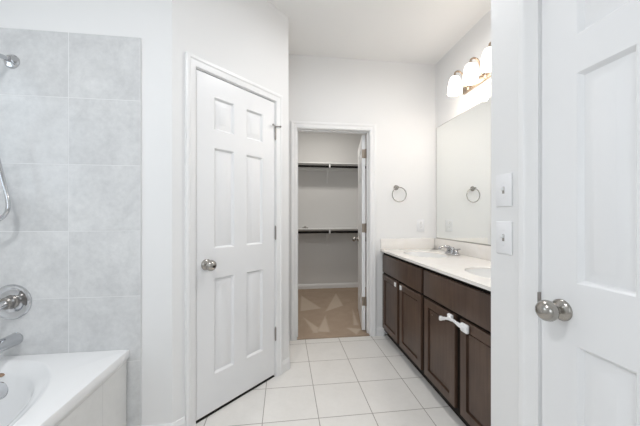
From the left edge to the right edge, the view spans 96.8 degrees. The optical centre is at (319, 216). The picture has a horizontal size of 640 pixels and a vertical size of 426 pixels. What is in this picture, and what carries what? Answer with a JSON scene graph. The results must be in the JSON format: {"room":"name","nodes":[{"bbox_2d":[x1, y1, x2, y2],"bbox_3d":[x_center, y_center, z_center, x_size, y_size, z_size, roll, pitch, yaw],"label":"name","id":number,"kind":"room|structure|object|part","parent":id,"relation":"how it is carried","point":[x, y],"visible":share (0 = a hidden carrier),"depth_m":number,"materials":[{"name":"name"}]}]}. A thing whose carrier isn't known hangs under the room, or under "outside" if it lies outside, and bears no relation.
{"room":"bathroom","nodes":[
{"label":"bathroom","id":0,"kind":"room"},
{"bbox_2d":[0,159,10,220],"bbox_3d":[-1.523,-0.361,1.167,0.188,0.799,0.320,0,0,-7],"label":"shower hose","id":1,"kind":"object","parent":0,"point":[2,176],"visible":1,"depth_m":1.32,"materials":[{"name":"silver metal"}]},
{"bbox_2d":[0,0,171,425],"bbox_3d":[-1.432,-0.182,1.498,1.276,2.745,0.120,0,0,-7],"label":"wall","id":2,"kind":"structure","parent":0,"point":[150,21],"depth_m":1.50,"materials":[{"name":"paint"}]},
{"bbox_2d":[0,28,140,425],"bbox_3d":[-1.499,0.127,1.424,1.124,2.127,0.010,0,0,-7],"label":"wall tile","id":3,"kind":"structure","parent":2,"relation":"attached to","point":[70,111],"depth_m":1.45,"materials":[{"name":"grey tile"}]},
{"bbox_2d":[0,54,19,68],"bbox_3d":[-1.518,-0.725,1.300,0.070,0.160,0.232,0,0,-7],"label":"shower fixture","id":4,"kind":"object","parent":3,"relation":"attached to","point":[11,61],"visible":1,"depth_m":1.40,"materials":[{"name":"silver metal"}]},
{"bbox_2d":[0,332,22,352],"bbox_3d":[-1.506,0.616,1.342,0.064,0.076,0.150,0,0,-7],"label":"tub spout","id":5,"kind":"object","parent":3,"relation":"attached to","point":[16,338],"visible":1,"depth_m":1.37,"materials":[{"name":"silver metal"}]},
{"bbox_2d":[0,284,31,319],"bbox_3d":[-1.526,0.426,1.372,0.174,0.174,0.087,0,0,-7],"label":"shower valve","id":6,"kind":"object","parent":3,"relation":"attached to","point":[15,300],"visible":1,"depth_m":1.41,"materials":[{"name":"silver metal"}]},
{"bbox_3d":[-1.527,0.457,1.352,0.039,0.105,0.053,0,0,22],"label":"lever","id":7,"kind":"part","parent":6,"relation":"part of","materials":[{"name":"silver metal"}]},
{"bbox_2d":[143,416,185,425],"bbox_3d":[-0.835,1.147,1.514,0.216,0.085,0.049,0,0,-21],"label":"baseboard","id":8,"kind":"structure","parent":2,"relation":"attached to","point":[180,422],"depth_m":1.53,"materials":[{"name":"paint"}]},
{"bbox_2d":[54,360,126,425],"bbox_3d":[-1.429,0.963,0.647,1.047,0.455,1.544,0,0,-7],"label":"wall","id":9,"kind":"structure","parent":0,"point":[105,405],"depth_m":1.30,"materials":[{"name":"grey tile"}]},
{"bbox_2d":[0,350,128,425],"bbox_3d":[-1.423,0.916,0.644,1.059,0.444,1.556,0,0,-7],"label":"bathtub","id":10,"kind":"object","parent":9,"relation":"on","point":[38,389],"visible":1,"depth_m":1.30,"materials":[{"name":"ceramic"}]},
{"bbox_3d":[-1.491,0.811,1.323,0.080,0.080,0.026,0,0,-7],"label":"overflow plate","id":11,"kind":"part","parent":10,"relation":"part of","materials":[{"name":"silver metal"}]},
{"bbox_2d":[172,0,288,422],"bbox_3d":[-0.566,-0.182,1.907,0.120,2.745,0.890,0,0,38],"label":"wall","id":12,"kind":"structure","parent":0,"point":[249,39],"depth_m":1.72,"materials":[{"name":"paint"}]},
{"bbox_2d":[185,51,282,425],"bbox_3d":[-0.562,0.140,1.898,0.138,2.101,0.740,0,0,38],"label":"trim","id":13,"kind":"structure","parent":12,"relation":"attached to","point":[193,62],"depth_m":1.61,"materials":[{"name":"paint"}]},
{"bbox_2d":[196,375,274,423],"bbox_3d":[-0.562,1.188,1.898,0.097,0.005,0.610,0,0,38],"label":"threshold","id":14,"kind":"structure","parent":12,"relation":"attached to","point":[272,376],"depth_m":1.83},
{"bbox_2d":[196,69,280,420],"bbox_3d":[-0.494,0.165,1.871,0.112,2.014,0.650,0,0,38],"label":"door","id":15,"kind":"structure","parent":12,"relation":"in","point":[236,128],"depth_m":1.83,"materials":[{"name":"paint"}]},
{"bbox_3d":[-0.641,0.285,1.653,0.077,0.065,0.065,0,0,38],"label":"knob","id":16,"kind":"part","parent":15,"relation":"part of","materials":[{"name":"silver metal"}]},
{"bbox_2d":[196,287,465,425],"bbox_3d":[-0.346,1.235,1.418,3.650,0.110,6.340,0,0,-7],"label":"floor","id":17,"kind":"structure","parent":0,"point":[362,380],"depth_m":2.00,"materials":[{"name":"beige tile"}]},
{"bbox_2d":[383,253,490,425],"bbox_3d":[1.000,0.770,2.045,0.578,0.840,1.670,0,0,-7],"label":"vanity cabinet","id":18,"kind":"object","parent":17,"relation":"on","point":[457,364],"visible":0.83,"depth_m":1.75,"materials":[{"name":"brown wood"}]},
{"bbox_3d":[0.653,0.835,2.642,0.020,0.534,0.366,0,0,-7],"label":"door","id":19,"kind":"part","parent":18,"relation":"part of","materials":[{"name":"brown wood"}]},
{"bbox_3d":[0.680,0.463,2.426,0.020,0.174,0.802,0,0,-7],"label":"drawer","id":20,"kind":"part","parent":18,"relation":"part of","materials":[{"name":"brown wood"}]},
{"bbox_3d":[0.706,0.835,2.222,0.020,0.534,0.380,0,0,-7],"label":"door","id":21,"kind":"part","parent":18,"relation":"part of","materials":[{"name":"brown wood"}]},
{"bbox_2d":[380,238,490,290],"bbox_3d":[0.997,0.346,2.045,0.586,0.247,1.670,0,0,-7],"label":"countertop","id":22,"kind":"structure","parent":18,"relation":"on","point":[473,265],"depth_m":2.22,"materials":[{"name":"beige stone"}]},
{"bbox_2d":[405,252,446,257],"bbox_3d":[0.920,0.406,2.485,0.326,0.128,0.446,0,0,-7],"label":"sink basin","id":23,"kind":"object","parent":22,"relation":"in","point":[414,254],"depth_m":2.63,"materials":[{"name":"white ceramic"}]},
{"bbox_2d":[438,245,460,255],"bbox_3d":[1.122,0.287,2.420,0.171,0.085,0.173,0,0,44],"label":"sink faucet","id":24,"kind":"object","parent":22,"relation":"on","point":[450,250],"visible":1,"depth_m":2.41,"materials":[{"name":"silver metal"}]},
{"bbox_3d":[1.074,0.271,2.424,0.138,0.052,0.030,0,0,-7],"label":"spout","id":25,"kind":"part","parent":24,"relation":"part of","materials":[{"name":"silver metal"}]},
{"bbox_2d":[466,269,490,278],"bbox_3d":[1.039,0.406,1.623,0.326,0.128,0.446,0,0,-7],"label":"sink basin","id":26,"kind":"object","parent":22,"relation":"in","point":[483,273],"depth_m":1.83,"materials":[{"name":"white ceramic"}]},
{"bbox_3d":[0.759,0.835,1.808,0.020,0.534,0.356,0,0,-7],"label":"door","id":27,"kind":"part","parent":18,"relation":"part of","materials":[{"name":"brown wood"}]},
{"bbox_2d":[439,313,468,333],"bbox_3d":[0.758,0.605,1.622,0.028,0.074,0.267,0,0,-7],"label":"safety latch","id":28,"kind":"object","parent":18,"relation":"attached to","point":[463,327],"visible":1,"depth_m":1.55,"materials":[{"name":"white plastic"}]},
{"bbox_3d":[0.786,0.463,1.591,0.020,0.174,0.810,0,0,-7],"label":"drawer","id":29,"kind":"part","parent":18,"relation":"part of","materials":[{"name":"brown wood"}]},
{"bbox_3d":[0.812,0.835,1.389,0.020,0.534,0.383,0,0,-7],"label":"door","id":30,"kind":"part","parent":18,"relation":"part of","materials":[{"name":"brown wood"}]},
{"bbox_2d":[298,132,365,283],"bbox_3d":[-0.048,-0.182,4.711,1.990,2.745,0.120,0,0,-7],"label":"wall","id":31,"kind":"structure","parent":0,"point":[334,203],"depth_m":4.67,"materials":[{"name":"paint"}]},
{"bbox_2d":[298,228,357,244],"bbox_3d":[-0.025,0.331,4.501,1.979,0.288,0.302,0,0,-7],"label":"closet shelf","id":32,"kind":"object","parent":31,"relation":"attached to","point":[299,229],"visible":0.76,"depth_m":4.41,"materials":[{"name":"white plastic"}]},
{"bbox_2d":[298,231,357,232],"bbox_3d":[-0.009,0.245,4.379,1.979,0.048,0.048,0,0,-7],"label":"closet rod","id":33,"kind":"object","parent":32,"relation":"attached to","point":[298,231],"visible":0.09,"depth_m":4.38,"materials":[{"name":"black metal"}]},
{"bbox_2d":[298,162,365,182],"bbox_3d":[-0.025,-0.684,4.501,1.979,0.288,0.302,0,0,-7],"label":"closet shelf","id":34,"kind":"object","parent":31,"relation":"attached to","point":[299,163],"visible":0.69,"depth_m":4.60,"materials":[{"name":"white plastic"}]},
{"bbox_2d":[298,165,365,167],"bbox_3d":[-0.009,-0.770,4.379,1.979,0.048,0.048,0,0,-7],"label":"closet rod","id":35,"kind":"object","parent":34,"relation":"attached to","point":[321,166],"visible":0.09,"depth_m":4.38,"materials":[{"name":"black metal"}]},
{"bbox_2d":[298,282,365,288],"bbox_3d":[0.067,1.147,3.778,1.982,0.085,1.760,0,0,-7],"label":"baseboard","id":36,"kind":"structure","parent":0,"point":[327,285],"depth_m":4.66,"materials":[{"name":"paint"}]},
{"bbox_2d":[289,54,434,333],"bbox_3d":[-0.516,-0.182,2.757,3.410,2.745,0.120,0,0,-7],"label":"wall","id":37,"kind":"structure","parent":0,"point":[396,97],"depth_m":2.85,"materials":[{"name":"paint"}]},
{"bbox_2d":[291,121,375,340],"bbox_3d":[0.129,0.140,2.839,0.844,2.101,0.156,0,0,-7],"label":"trim","id":38,"kind":"structure","parent":37,"relation":"attached to","point":[369,130],"depth_m":2.81,"materials":[{"name":"paint"}]},
{"bbox_2d":[352,135,365,329],"bbox_3d":[0.476,0.165,3.273,0.189,2.014,0.724,0,0,4],"label":"door","id":39,"kind":"structure","parent":37,"relation":"in","point":[361,238],"depth_m":2.98,"materials":[{"name":"paint"}]},
{"bbox_2d":[376,327,384,335],"bbox_3d":[0.601,1.147,2.832,0.085,0.085,0.013,0,0,-7],"label":"baseboard","id":40,"kind":"structure","parent":37,"relation":"attached to","point":[380,331],"depth_m":2.83,"materials":[{"name":"paint"}]},
{"bbox_2d":[392,185,406,201],"bbox_3d":[0.786,-0.227,2.834,0.153,0.174,0.053,0,0,-7],"label":"towel ring","id":41,"kind":"object","parent":37,"relation":"attached to","point":[396,187],"visible":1,"depth_m":2.82,"materials":[{"name":"silver metal"}]},
{"bbox_2d":[381,238,433,248],"bbox_3d":[0.885,0.277,2.864,0.565,0.107,0.018,0,0,-7],"label":"backsplash","id":42,"kind":"structure","parent":37,"relation":"attached to","point":[398,243],"depth_m":2.86,"materials":[{"name":"beige stone"}]},
{"bbox_2d":[417,219,423,230],"bbox_3d":[1.023,0.092,2.886,0.079,0.124,0.010,0,0,-7],"label":"power outlet","id":43,"kind":"object","parent":37,"relation":"attached to","point":[420,222],"visible":1,"depth_m":2.88,"materials":[{"name":"plastic"}]},
{"bbox_2d":[267,0,490,64],"bbox_3d":[-0.353,-1.605,1.477,3.650,0.100,6.460,0,0,-7],"label":"ceiling","id":44,"kind":"structure","parent":0,"point":[407,31],"depth_m":2.33,"materials":[{"name":"paint"}]},
{"bbox_2d":[435,9,490,237],"bbox_3d":[1.397,-0.182,1.699,0.120,2.745,6.460,0,0,-7],"label":"wall","id":45,"kind":"structure","parent":0,"point":[474,43],"depth_m":2.50,"materials":[{"name":"paint"}]},
{"bbox_2d":[434,238,490,260],"bbox_3d":[1.279,0.277,2.080,0.018,0.107,1.670,0,0,-7],"label":"backsplash","id":46,"kind":"structure","parent":45,"relation":"attached to","point":[469,249],"depth_m":2.36,"materials":[{"name":"beige stone"}]},
{"bbox_2d":[436,97,490,245],"bbox_3d":[1.285,-0.337,2.071,0.008,1.120,1.630,0,0,-7],"label":"wall mirror","id":47,"kind":"object","parent":45,"relation":"attached to","point":[463,143],"visible":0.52,"depth_m":2.41,"materials":[{"name":"clear glass"}]},
{"bbox_2d":[447,42,490,95],"bbox_3d":[1.193,-1.111,2.056,0.196,0.193,0.740,0,0,-7],"label":"vanity light","id":48,"kind":"object","parent":45,"relation":"attached to","point":[471,79],"visible":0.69,"depth_m":2.15,"materials":[{"name":"white glass"}]},
{"bbox_3d":[1.114,-1.085,2.349,0.112,0.140,0.112,0,0,-7],"label":"lamp shade","id":49,"kind":"part","parent":48,"relation":"part of","materials":[{"name":"white glass"}]},
{"bbox_3d":[1.162,-1.125,2.355,0.145,0.165,0.048,0,0,-7],"label":"arm","id":50,"kind":"part","parent":48,"relation":"part of","materials":[{"name":"silver metal"}]},
{"bbox_3d":[1.139,-1.085,2.150,0.112,0.140,0.112,0,0,-7],"label":"lamp shade","id":51,"kind":"part","parent":48,"relation":"part of","materials":[{"name":"white glass"}]},
{"bbox_3d":[1.187,-1.125,2.156,0.145,0.165,0.048,0,0,-7],"label":"arm","id":52,"kind":"part","parent":48,"relation":"part of","materials":[{"name":"silver metal"}]},
{"bbox_3d":[1.277,-1.070,2.067,0.026,0.060,0.740,0,0,-7],"label":"plate","id":53,"kind":"part","parent":48,"relation":"part of","materials":[{"name":"silver metal"}]},
{"bbox_3d":[1.164,-1.085,1.952,0.112,0.140,0.112,0,0,-7],"label":"lamp shade","id":54,"kind":"part","parent":48,"relation":"part of","materials":[{"name":"white glass"}]},
{"bbox_2d":[491,0,517,425],"bbox_3d":[0.926,-0.182,-0.152,0.120,2.745,2.665,0,0,-7],"label":"wall","id":55,"kind":"structure","parent":0,"point":[504,13],"depth_m":1.10,"materials":[{"name":"paint"}]},
{"bbox_2d":[496,221,512,254],"bbox_3d":[0.699,0.082,1.088,0.020,0.124,0.079,0,0,-7],"label":"light switch","id":56,"kind":"object","parent":55,"relation":"attached to","point":[504,230],"visible":1,"depth_m":1.08,"materials":[{"name":"plastic"}]},
{"bbox_2d":[496,173,512,206],"bbox_3d":[0.699,-0.100,1.088,0.020,0.124,0.079,0,0,-7],"label":"light switch","id":57,"kind":"object","parent":55,"relation":"attached to","point":[504,182],"visible":1,"depth_m":1.08,"materials":[{"name":"plastic"}]},
{"bbox_2d":[518,0,540,425],"bbox_3d":[0.818,0.133,0.635,0.138,2.115,0.770,0,0,-7],"label":"trim","id":58,"kind":"structure","parent":55,"relation":"attached to","point":[529,11],"depth_m":0.97,"materials":[{"name":"paint"}]},
{"bbox_3d":[0.729,0.269,0.937,0.023,0.038,0.004,0,0,-7],"label":"strike plate","id":59,"kind":"part","parent":58,"relation":"part of","materials":[{"name":"silver metal"}]},
{"bbox_2d":[535,0,639,425],"bbox_3d":[0.784,0.165,0.635,0.189,2.014,0.608,0,0,-7],"label":"door","id":60,"kind":"structure","parent":55,"relation":"in","point":[588,309],"depth_m":0.79,"materials":[{"name":"paint"}]},
{"bbox_3d":[0.699,0.285,0.860,0.077,0.065,0.065,0,0,-7],"label":"knob","id":61,"kind":"part","parent":60,"relation":"part of","materials":[{"name":"silver metal"}]},
{"bbox_3d":[-0.328,-0.183,2.466,0.100,2.745,0.505,0,0,-7],"label":"wall","id":62,"kind":"structure","parent":0,"visible":0},
{"bbox_2d":[283,331,290,372],"bbox_3d":[-0.270,1.147,2.440,0.063,0.085,0.573,0,0,-2],"label":"baseboard","id":63,"kind":"structure","parent":62,"relation":"attached to","point":[286,363],"depth_m":2.20,"materials":[{"name":"paint"}]}
]}

